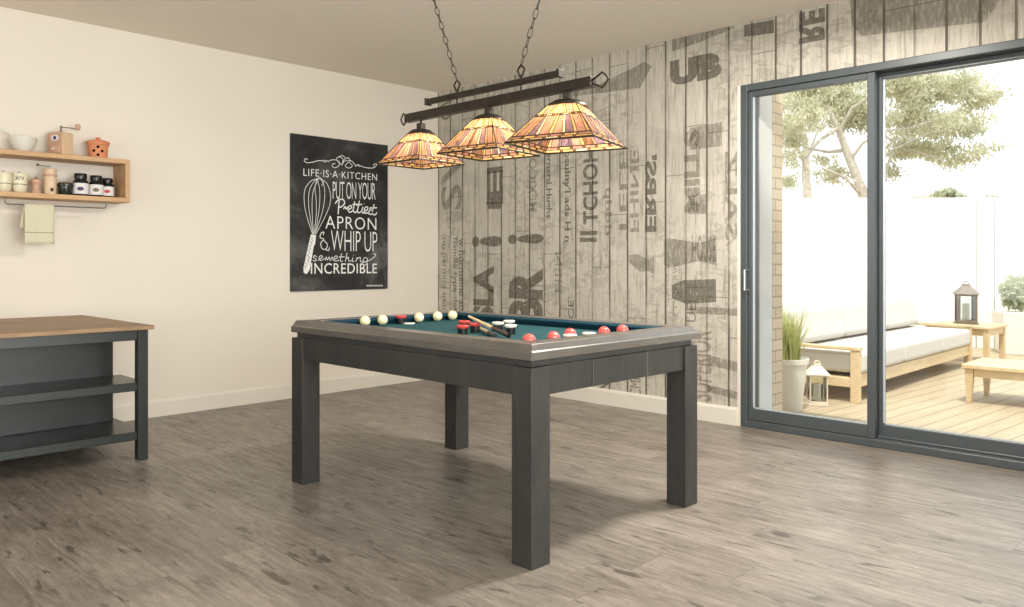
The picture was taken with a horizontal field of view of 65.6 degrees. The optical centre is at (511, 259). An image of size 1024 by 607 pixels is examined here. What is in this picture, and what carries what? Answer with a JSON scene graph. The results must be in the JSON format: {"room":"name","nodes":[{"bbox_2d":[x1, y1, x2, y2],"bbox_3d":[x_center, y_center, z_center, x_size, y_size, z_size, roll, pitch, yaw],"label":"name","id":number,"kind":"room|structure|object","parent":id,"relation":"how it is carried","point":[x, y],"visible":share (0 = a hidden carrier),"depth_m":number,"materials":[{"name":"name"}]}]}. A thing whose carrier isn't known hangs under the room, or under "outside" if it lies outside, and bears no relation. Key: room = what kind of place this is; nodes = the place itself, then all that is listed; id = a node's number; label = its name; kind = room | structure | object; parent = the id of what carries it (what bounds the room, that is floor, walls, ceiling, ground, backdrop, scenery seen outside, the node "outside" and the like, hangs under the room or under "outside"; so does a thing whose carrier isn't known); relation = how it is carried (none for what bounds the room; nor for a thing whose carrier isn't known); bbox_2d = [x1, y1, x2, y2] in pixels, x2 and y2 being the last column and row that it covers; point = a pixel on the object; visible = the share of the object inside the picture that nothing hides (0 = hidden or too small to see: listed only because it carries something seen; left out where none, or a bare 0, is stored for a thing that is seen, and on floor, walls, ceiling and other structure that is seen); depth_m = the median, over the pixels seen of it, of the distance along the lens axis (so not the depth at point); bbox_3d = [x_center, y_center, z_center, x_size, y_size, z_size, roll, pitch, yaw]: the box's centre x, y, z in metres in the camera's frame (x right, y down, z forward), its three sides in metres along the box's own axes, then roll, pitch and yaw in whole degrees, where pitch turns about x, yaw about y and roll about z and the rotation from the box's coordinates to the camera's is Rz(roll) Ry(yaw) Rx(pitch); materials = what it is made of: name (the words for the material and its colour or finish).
{"room":"games hall","nodes":[
{"label":"games hall","id":0,"kind":"room"},
{"bbox_2d":[0,7,437,404],"bbox_3d":[-3.180,-0.228,4.876,0.200,2.615,7.450,0,0,44],"label":"wall","id":1,"kind":"structure","parent":0,"point":[198,253],"depth_m":5.63,"materials":[{"name":"beige paint"}]},
{"bbox_2d":[0,149,129,203],"bbox_3d":[-3.026,-0.510,4.734,0.220,0.276,1.363,0,0,44],"label":"wall shelf","id":2,"kind":"object","parent":1,"relation":"attached to","point":[121,167],"visible":1,"depth_m":4.97,"materials":[{"name":"brown wood"}]},
{"bbox_2d":[0,171,11,191],"bbox_3d":[-3.021,-0.467,4.725,0.086,0.130,0.086,0,0,44],"label":"cup","id":3,"kind":"object","parent":2,"relation":"on","point":[5,178],"visible":0.88,"depth_m":4.70,"materials":[{"name":"beige ceramic"}]},
{"bbox_2d":[12,172,27,191],"bbox_3d":[-2.963,-0.467,4.784,0.086,0.130,0.086,0,0,44],"label":"cup","id":4,"kind":"object","parent":2,"relation":"on","point":[19,180],"visible":0.87,"depth_m":4.75,"materials":[{"name":"beige ceramic"}]},
{"bbox_2d":[8,135,37,150],"bbox_3d":[-2.956,-0.695,4.806,0.152,0.094,0.152,0,0,44],"label":"mortar","id":5,"kind":"object","parent":2,"relation":"on","point":[18,142],"visible":0.76,"depth_m":4.75,"materials":[{"name":"grey ceramic"}]},
{"bbox_2d":[2,128,14,135],"bbox_3d":[-2.983,-0.738,4.778,0.034,0.095,0.139,0,0,44],"label":"pestle","id":6,"kind":"object","parent":5,"relation":"in","point":[3,129],"visible":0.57,"depth_m":4.74,"materials":[{"name":"grey ceramic"}]},
{"bbox_2d":[30,177,41,192],"bbox_3d":[-2.902,-0.455,4.846,0.062,0.108,0.062,0,0,44],"label":"pepper mill","id":7,"kind":"object","parent":2,"relation":"on","point":[35,182],"visible":0.87,"depth_m":4.83,"materials":[{"name":"brown wood"}]},
{"bbox_2d":[36,163,56,193],"bbox_3d":[-2.863,-0.496,4.896,0.108,0.190,0.077,0,0,-18],"label":"grinder","id":8,"kind":"object","parent":2,"relation":"on","point":[49,174],"visible":0.89,"depth_m":4.87,"materials":[{"name":"brown wood"}]},
{"bbox_2d":[4,197,106,208],"bbox_3d":[-2.785,-0.349,4.872,0.020,0.046,0.578,0,0,44],"label":"towel rail","id":9,"kind":"object","parent":2,"relation":"attached to","point":[4,197],"visible":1,"depth_m":4.93,"materials":[{"name":"metal"}]},
{"bbox_2d":[19,203,53,243],"bbox_3d":[-2.863,-0.217,4.792,0.042,0.241,0.180,0,0,44],"label":"tea towel","id":10,"kind":"object","parent":9,"relation":"hanging from","point":[37,220],"visible":1,"depth_m":4.79,"materials":[{"name":"fabric"}]},
{"bbox_2d":[48,124,80,154],"bbox_3d":[-2.806,-0.755,4.977,0.118,0.213,0.169,0,0,14],"label":"coffee grinder","id":11,"kind":"object","parent":2,"relation":"on","point":[60,142],"visible":0.91,"depth_m":4.92,"materials":[{"name":"brown wood"}]},
{"bbox_2d":[57,182,73,194],"bbox_3d":[-2.788,-0.444,4.963,0.094,0.086,0.094,0,0,44],"label":"lidded pot","id":12,"kind":"object","parent":2,"relation":"on","point":[65,188],"visible":0.84,"depth_m":4.93,"materials":[{"name":"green glass"}]},
{"bbox_2d":[72,173,88,195],"bbox_3d":[-2.724,-0.473,5.020,0.092,0.144,0.092,0,0,44],"label":"glass jar","id":13,"kind":"object","parent":2,"relation":"on","point":[81,186],"visible":0.91,"depth_m":4.99,"materials":[{"name":"glass"}]},
{"bbox_2d":[88,175,103,196],"bbox_3d":[-2.661,-0.470,5.085,0.088,0.138,0.088,0,0,44],"label":"glass jar","id":14,"kind":"object","parent":2,"relation":"on","point":[96,187],"visible":0.84,"depth_m":5.05,"materials":[{"name":"glass"}]},
{"bbox_2d":[86,137,109,157],"bbox_3d":[-2.660,-0.718,5.108,0.140,0.140,0.140,0,0,44],"label":"pot","id":15,"kind":"object","parent":2,"relation":"on","point":[97,147],"visible":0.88,"depth_m":5.06,"materials":[{"name":"ceramic"}]},
{"bbox_2d":[102,178,113,196],"bbox_3d":[-2.625,-0.465,5.157,0.082,0.128,0.081,0,0,44],"label":"glass jar","id":16,"kind":"object","parent":2,"relation":"on","point":[107,182],"visible":0.73,"depth_m":5.13,"materials":[{"name":"glass"}]},
{"bbox_2d":[113,372,421,421],"bbox_3d":[-3.122,1.022,4.784,0.014,0.117,7.000,0,0,44],"label":"baseboard","id":17,"kind":"structure","parent":1,"relation":"attached to","point":[201,402],"depth_m":5.91,"materials":[{"name":"paint"}]},
{"bbox_2d":[290,133,387,291],"bbox_3d":[-1.403,-0.371,6.535,0.018,1.237,0.932,0,0,44],"label":"poster","id":18,"kind":"object","parent":1,"relation":"attached to","point":[339,190],"visible":1,"depth_m":6.49,"materials":[{"name":"black paper"}]},
{"bbox_2d":[0,0,843,91],"bbox_3d":[-0.734,-1.625,2.515,7.000,0.180,7.500,0,0,44],"label":"ceiling","id":19,"kind":"structure","parent":0,"point":[399,42],"depth_m":5.18,"materials":[{"name":"paint"}]},
{"bbox_2d":[377,0,627,169],"bbox_3d":[-0.085,-1.007,3.665,1.388,1.055,0.496,0,0,44],"label":"lamp","id":20,"kind":"object","parent":19,"relation":"hanging from","point":[567,124],"visible":1,"depth_m":3.56,"materials":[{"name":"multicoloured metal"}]},
{"bbox_2d":[0,380,1023,606],"bbox_3d":[-0.797,1.140,2.451,7.000,0.120,7.320,0,0,44],"label":"floor","id":21,"kind":"structure","parent":0,"point":[215,515],"depth_m":3.30,"materials":[{"name":"grey wood"}]},
{"bbox_2d":[0,315,153,460],"bbox_3d":[-2.945,0.716,4.073,1.150,0.728,1.732,0,0,44],"label":"kitchen island","id":22,"kind":"object","parent":21,"relation":"on","point":[58,383],"visible":1,"depth_m":4.27,"materials":[{"name":"grey wood"}]},
{"bbox_2d":[0,375,134,395],"bbox_3d":[-2.715,0.671,3.864,0.368,0.021,1.675,0,0,44],"label":"shelf","id":23,"kind":"object","parent":22,"relation":"attached to","point":[66,385],"depth_m":4.19,"materials":[{"name":"paint"}]},
{"bbox_2d":[0,418,134,450],"bbox_3d":[-2.946,0.936,4.090,1.015,0.021,1.675,0,0,44],"label":"shelf","id":24,"kind":"object","parent":22,"relation":"attached to","point":[104,431],"depth_m":4.19,"materials":[{"name":"paint"}]},
{"bbox_2d":[0,315,153,338],"bbox_3d":[-2.945,0.363,4.073,1.150,0.022,1.732,0,0,44],"label":"island countertop","id":25,"kind":"structure","parent":22,"relation":"on","point":[73,324],"depth_m":4.26,"materials":[{"name":"brown wood"}]},
{"bbox_2d":[291,311,697,570],"bbox_3d":[-0.126,0.688,3.704,1.605,0.785,1.086,0,0,44],"label":"pool table","id":26,"kind":"object","parent":21,"relation":"on","point":[429,349],"visible":0.94,"depth_m":3.29,"materials":[{"name":"grey wood"}]},
{"bbox_2d":[360,316,369,324],"bbox_3d":[-0.735,0.305,3.975,0.053,0.053,0.053,0,0,44],"label":"ball","id":27,"kind":"object","parent":26,"relation":"on","point":[365,320],"visible":0.77,"depth_m":3.96,"materials":[{"name":"white plastic"}]},
{"bbox_2d":[377,315,387,324],"bbox_3d":[-0.660,0.305,4.051,0.053,0.053,0.053,0,0,44],"label":"ball","id":28,"kind":"object","parent":26,"relation":"on","point":[382,319],"visible":1,"depth_m":4.03,"materials":[{"name":"white plastic"}]},
{"bbox_2d":[326,313,448,324],"bbox_3d":[-0.612,0.314,4.180,0.043,0.036,0.885,0,0,44],"label":"cushion","id":29,"kind":"object","parent":26,"relation":"on","point":[428,317],"depth_m":4.15,"materials":[{"name":"blue fabric"}]},
{"bbox_2d":[396,315,405,323],"bbox_3d":[-0.577,0.310,4.133,0.056,0.043,0.056,0,0,44],"label":"bumper cover","id":30,"kind":"object","parent":26,"relation":"on","point":[400,318],"visible":1,"depth_m":4.11,"materials":[{"name":"red plastic"}]},
{"bbox_2d":[414,313,423,321],"bbox_3d":[-0.494,0.305,4.221,0.053,0.053,0.053,0,0,44],"label":"ball","id":31,"kind":"object","parent":26,"relation":"on","point":[418,317],"visible":1,"depth_m":4.20,"materials":[{"name":"white plastic"}]},
{"bbox_2d":[330,321,526,340],"bbox_3d":[-0.420,0.314,3.404,1.404,0.036,0.043,0,0,44],"label":"cushion","id":32,"kind":"object","parent":26,"relation":"on","point":[330,321],"depth_m":3.28,"materials":[{"name":"blue fabric"}]},
{"bbox_2d":[433,311,441,320],"bbox_3d":[-0.404,0.305,4.313,0.053,0.053,0.053,0,0,44],"label":"ball","id":33,"kind":"object","parent":26,"relation":"on","point":[437,316],"visible":1,"depth_m":4.29,"materials":[{"name":"white plastic"}]},
{"bbox_2d":[448,310,456,319],"bbox_3d":[-0.329,0.305,4.390,0.053,0.053,0.053,0,0,44],"label":"ball","id":34,"kind":"object","parent":26,"relation":"on","point":[452,315],"visible":1,"depth_m":4.37,"materials":[{"name":"white plastic"}]},
{"bbox_2d":[456,325,468,334],"bbox_3d":[-0.220,0.310,3.528,0.056,0.043,0.056,0,0,44],"label":"bumper cover","id":35,"kind":"object","parent":26,"relation":"on","point":[461,329],"visible":0.89,"depth_m":3.51,"materials":[{"name":"red rubber"}]},
{"bbox_2d":[458,320,469,329],"bbox_3d":[-0.229,0.310,3.787,0.056,0.043,0.056,0,0,44],"label":"bumper cover","id":36,"kind":"object","parent":26,"relation":"on","point":[461,322],"visible":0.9,"depth_m":3.77,"materials":[{"name":"red plastic"}]},
{"bbox_2d":[469,323,480,332],"bbox_3d":[-0.170,0.310,3.644,0.056,0.043,0.056,0,0,44],"label":"bumper cover","id":37,"kind":"object","parent":26,"relation":"on","point":[474,327],"visible":0.98,"depth_m":3.62,"materials":[{"name":"red plastic"}]},
{"bbox_2d":[480,327,496,337],"bbox_3d":[-0.113,0.320,3.553,0.020,0.020,0.430,0,0,-11],"label":"cue","id":38,"kind":"object","parent":26,"relation":"on","point":[490,333],"visible":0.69,"depth_m":3.46,"materials":[{"name":"brown wood"}]},
{"bbox_2d":[468,315,510,337],"bbox_3d":[-0.109,0.295,3.541,0.020,0.068,0.445,0,0,-26],"label":"cue","id":39,"kind":"object","parent":26,"relation":"on","point":[489,326],"visible":1,"depth_m":3.48,"materials":[{"name":"brown wood"}]},
{"bbox_2d":[492,321,503,329],"bbox_3d":[-0.065,0.310,3.708,0.056,0.043,0.056,0,0,44],"label":"bumper cover","id":40,"kind":"object","parent":26,"relation":"on","point":[498,324],"visible":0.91,"depth_m":3.69,"materials":[{"name":"white plastic"}]},
{"bbox_2d":[503,320,514,328],"bbox_3d":[-0.014,0.310,3.812,0.056,0.043,0.056,0,0,44],"label":"bumper cover","id":41,"kind":"object","parent":26,"relation":"on","point":[504,321],"visible":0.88,"depth_m":3.79,"materials":[{"name":"white plastic"}]},
{"bbox_2d":[504,324,516,334],"bbox_3d":[-0.007,0.310,3.560,0.056,0.043,0.056,0,0,44],"label":"bumper cover","id":42,"kind":"object","parent":26,"relation":"on","point":[509,328],"visible":0.92,"depth_m":3.54,"materials":[{"name":"white rubber"}]},
{"bbox_2d":[522,334,535,340],"bbox_3d":[0.064,0.305,3.013,0.053,0.053,0.053,0,0,44],"label":"ball","id":43,"kind":"object","parent":26,"relation":"on","point":[529,337],"visible":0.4,"depth_m":3.00,"materials":[{"name":"red plastic"}]},
{"bbox_2d":[547,331,559,338],"bbox_3d":[0.163,0.305,3.113,0.053,0.053,0.053,0,0,44],"label":"ball","id":44,"kind":"object","parent":26,"relation":"on","point":[553,334],"visible":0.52,"depth_m":3.10,"materials":[{"name":"red plastic"}]},
{"bbox_2d":[456,312,660,330],"bbox_3d":[0.169,0.314,4.005,1.404,0.036,0.043,0,0,44],"label":"cushion","id":45,"kind":"object","parent":26,"relation":"on","point":[519,320],"depth_m":3.96,"materials":[{"name":"blue fabric"}]},
{"bbox_2d":[564,328,575,333],"bbox_3d":[0.238,0.305,3.257,0.053,0.053,0.053,0,0,44],"label":"ball","id":46,"kind":"object","parent":26,"relation":"on","point":[569,330],"visible":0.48,"depth_m":3.24,"materials":[{"name":"red plastic"}]},
{"bbox_2d":[563,334,576,336],"bbox_3d":[0.233,0.315,3.185,0.058,0.034,0.058,0,0,44],"label":"bumper cover","id":47,"kind":"object","parent":26,"relation":"on","point":[564,335],"visible":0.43,"depth_m":3.17,"materials":[{"name":"white rubber"}]},
{"bbox_2d":[582,332,595,334],"bbox_3d":[0.317,0.315,3.271,0.058,0.034,0.058,0,0,44],"label":"bumper cover","id":48,"kind":"object","parent":26,"relation":"on","point":[583,333],"visible":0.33,"depth_m":3.25,"materials":[{"name":"white rubber"}]},
{"bbox_2d":[533,327,656,340],"bbox_3d":[0.360,0.314,3.229,0.043,0.036,0.885,0,0,44],"label":"cushion","id":49,"kind":"object","parent":26,"relation":"on","point":[650,327],"depth_m":3.15,"materials":[{"name":"blue fabric"}]},
{"bbox_2d":[598,326,609,333],"bbox_3d":[0.387,0.305,3.342,0.053,0.053,0.053,0,0,44],"label":"ball","id":50,"kind":"object","parent":26,"relation":"on","point":[603,329],"visible":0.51,"depth_m":3.33,"materials":[{"name":"red plastic"}]},
{"bbox_2d":[616,325,628,331],"bbox_3d":[0.477,0.305,3.435,0.053,0.053,0.053,0,0,44],"label":"ball","id":51,"kind":"object","parent":26,"relation":"on","point":[620,327],"visible":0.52,"depth_m":3.42,"materials":[{"name":"red plastic"}]},
{"bbox_2d":[438,0,1023,425],"bbox_3d":[1.839,-0.279,4.999,6.800,2.718,0.251,0,0,44],"label":"wall","id":52,"kind":"structure","parent":0,"point":[646,231],"depth_m":5.61,"materials":[{"name":"brown wood"}]},
{"bbox_2d":[550,387,736,425],"bbox_3d":[1.680,1.022,4.971,6.586,0.117,0.014,0,0,44],"label":"baseboard","id":53,"kind":"structure","parent":52,"relation":"attached to","point":[721,414],"depth_m":5.70,"materials":[{"name":"paint"}]},
{"bbox_2d":[737,86,739,425],"bbox_3d":[1.484,-0.028,5.184,0.020,2.215,0.023,0,0,44],"label":"trim","id":54,"kind":"structure","parent":52,"relation":"attached to","point":[738,87],"depth_m":5.18,"materials":[{"name":"paint"}]},
{"bbox_2d":[759,95,771,409],"bbox_3d":[1.627,-0.345,5.519,0.290,3.150,0.185,0,0,44],"label":"trim","id":55,"kind":"structure","parent":52,"relation":"attached to","point":[765,102],"depth_m":5.41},
{"bbox_2d":[741,38,1023,470],"bbox_3d":[2.321,-0.028,4.436,2.222,2.215,0.201,0,0,44],"label":"door","id":56,"kind":"structure","parent":52,"relation":"in","point":[876,432],"depth_m":4.63,"materials":[{"name":"metal"}]},
{"bbox_2d":[782,356,808,412],"bbox_3d":[2.237,1.014,6.507,0.368,0.432,0.368,0,0,44],"label":"pot","id":57,"kind":"object","parent":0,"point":[794,368],"depth_m":6.37,"materials":[{"name":"white ceramic"}]},
{"label":"outside","id":58,"kind":"structure","parent":0,"visible":0},
{"bbox_3d":[36.402,1.430,45.159,120.000,0.200,74.000,0,0,44],"label":"ground","id":59,"kind":"structure","parent":58,"visible":0},
{"bbox_2d":[799,348,1023,441],"bbox_3d":[6.082,1.280,12.049,21.000,0.100,15.740,0,0,44],"label":"deck","id":60,"kind":"object","parent":59,"relation":"on","point":[932,397],"depth_m":6.77,"materials":[{"name":"beige wood"}]},
{"bbox_2d":[772,94,781,410],"bbox_3d":[1.733,-0.345,5.656,0.330,3.150,0.150,0,0,44],"label":"brick pillar","id":61,"kind":"structure","parent":60,"relation":"on","point":[776,99],"depth_m":5.54,"materials":[{"name":"beige brick"}]},
{"bbox_2d":[782,301,821,412],"bbox_3d":[2.262,0.784,6.492,0.537,0.892,0.498,0,0,44],"label":"potted grass","id":62,"kind":"object","parent":60,"relation":"on","point":[794,366],"depth_m":6.38,"materials":[{"name":"plant"}]},
{"bbox_2d":[782,94,827,197],"bbox_3d":[7.688,-1.751,21.594,1.585,6.162,2.220,0,0,0],"label":"tree","id":63,"kind":"object","parent":60,"relation":"on","point":[789,182],"visible":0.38,"depth_m":20.95,"materials":[{"name":"green plant"}]},
{"bbox_2d":[805,360,830,405],"bbox_3d":[2.602,1.042,6.779,0.185,0.376,0.185,0,0,9],"label":"lantern","id":64,"kind":"object","parent":60,"relation":"on","point":[816,370],"visible":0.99,"depth_m":6.75,"materials":[{"name":"metal"}]},
{"bbox_2d":[813,383,820,400],"bbox_3d":[2.602,1.124,6.779,0.059,0.144,0.059,0,0,9],"label":"candle","id":65,"kind":"object","parent":64,"relation":"on","point":[816,386],"depth_m":6.76,"materials":[{"name":"wax"}]},
{"bbox_2d":[782,298,972,403],"bbox_3d":[3.831,0.843,8.312,0.910,0.774,3.410,0,0,44],"label":"outdoor sofa","id":66,"kind":"object","parent":60,"relation":"on","point":[840,349],"visible":0.68,"depth_m":7.83,"materials":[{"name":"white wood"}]},
{"bbox_2d":[782,305,844,342],"bbox_3d":[2.907,0.624,7.683,1.069,0.330,0.180,0,-16,-46],"label":"cushion","id":67,"kind":"object","parent":66,"relation":"on","point":[829,320],"depth_m":7.64,"materials":[{"name":"white fabric"}]},
{"bbox_2d":[800,339,903,372],"bbox_3d":[3.134,0.890,7.461,0.705,0.190,1.069,0,0,44],"label":"seat cushion","id":68,"kind":"object","parent":66,"relation":"on","point":[830,359],"depth_m":7.15,"materials":[{"name":"white fabric"}]},
{"bbox_2d":[835,302,886,337],"bbox_3d":[3.691,0.624,8.484,1.148,0.330,0.180,0,-16,-46],"label":"cushion","id":69,"kind":"object","parent":66,"relation":"on","point":[853,315],"depth_m":8.21,"materials":[{"name":"white fabric"}]},
{"bbox_2d":[837,332,941,361],"bbox_3d":[3.918,0.890,8.261,0.705,0.190,1.148,0,0,44],"label":"seat cushion","id":70,"kind":"object","parent":66,"relation":"on","point":[917,347],"depth_m":8.06,"materials":[{"name":"white fabric"}]},
{"bbox_2d":[886,298,917,329],"bbox_3d":[4.457,0.624,9.267,1.019,0.330,0.180,0,-16,-46],"label":"cushion","id":71,"kind":"object","parent":66,"relation":"on","point":[901,312],"depth_m":9.19,"materials":[{"name":"white fabric"}]},
{"bbox_2d":[886,326,969,351],"bbox_3d":[4.684,0.890,9.044,0.705,0.190,1.019,0,0,44],"label":"seat cushion","id":72,"kind":"object","parent":66,"relation":"on","point":[953,339],"depth_m":8.88,"materials":[{"name":"white fabric"}]},
{"bbox_2d":[782,67,1014,197],"bbox_3d":[7.140,-1.350,14.927,3.893,5.368,4.647,0,0,44],"label":"tree","id":73,"kind":"object","parent":60,"relation":"on","point":[847,110],"visible":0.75,"depth_m":14.66,"materials":[{"name":"green plant"}]},
{"bbox_2d":[782,197,1023,347],"bbox_3d":[5.672,0.179,11.210,7.690,2.103,0.122,0,0,2],"label":"wall","id":74,"kind":"structure","parent":60,"relation":"on","point":[934,246],"depth_m":11.15,"materials":[{"name":"white paint"}]},
{"bbox_2d":[924,321,1007,358],"bbox_3d":[5.539,1.005,9.700,0.720,0.450,0.720,0,0,-44],"label":"side table","id":75,"kind":"object","parent":60,"relation":"on","point":[986,330],"visible":0.48,"depth_m":9.46,"materials":[{"name":"brown wood"}]},
{"bbox_2d":[952,281,980,324],"bbox_3d":[5.539,0.516,9.700,0.252,0.526,0.252,0,0,14],"label":"lantern","id":76,"kind":"object","parent":75,"relation":"on","point":[966,290],"visible":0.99,"depth_m":9.66,"materials":[{"name":"metal"}]},
{"bbox_2d":[962,303,969,319],"bbox_3d":[5.539,0.631,9.700,0.081,0.202,0.081,0,0,14],"label":"candle","id":77,"kind":"object","parent":76,"relation":"on","point":[965,306],"depth_m":9.67,"materials":[{"name":"wax"}]},
{"bbox_2d":[978,193,1004,197],"bbox_3d":[7.856,0.117,12.979,0.485,2.426,0.614,0,0,44],"label":"shrub","id":78,"kind":"object","parent":60,"relation":"on","point":[987,195],"visible":0.07,"depth_m":12.96,"materials":[{"name":"green plant"}]},
{"bbox_2d":[961,358,1023,402],"bbox_3d":[4.516,1.062,6.654,1.190,0.335,0.660,0,0,44],"label":"coffee table","id":79,"kind":"object","parent":60,"relation":"on","point":[988,369],"visible":1,"depth_m":6.79,"materials":[{"name":"brown wood"}]},
{"bbox_2d":[991,273,1023,354],"bbox_3d":[6.653,0.692,10.458,0.498,1.076,0.515,0,0,16],"label":"potted plant","id":80,"kind":"object","parent":60,"relation":"on","point":[1011,290],"visible":0.99,"depth_m":10.30,"materials":[{"name":"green plant"}]},
{"bbox_2d":[991,310,1023,354],"bbox_3d":[6.651,0.955,10.450,0.498,0.550,0.498,0,0,16],"label":"planter","id":81,"kind":"object","parent":60,"relation":"on","point":[1014,319],"depth_m":10.27,"materials":[{"name":"white"}]},
{"bbox_2d":[912,186,967,197],"bbox_3d":[7.042,0.056,12.973,0.941,2.548,0.424,0,0,-18],"label":"shrub","id":82,"kind":"object","parent":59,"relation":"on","point":[949,192],"visible":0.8,"depth_m":12.92,"materials":[{"name":"green plant"}]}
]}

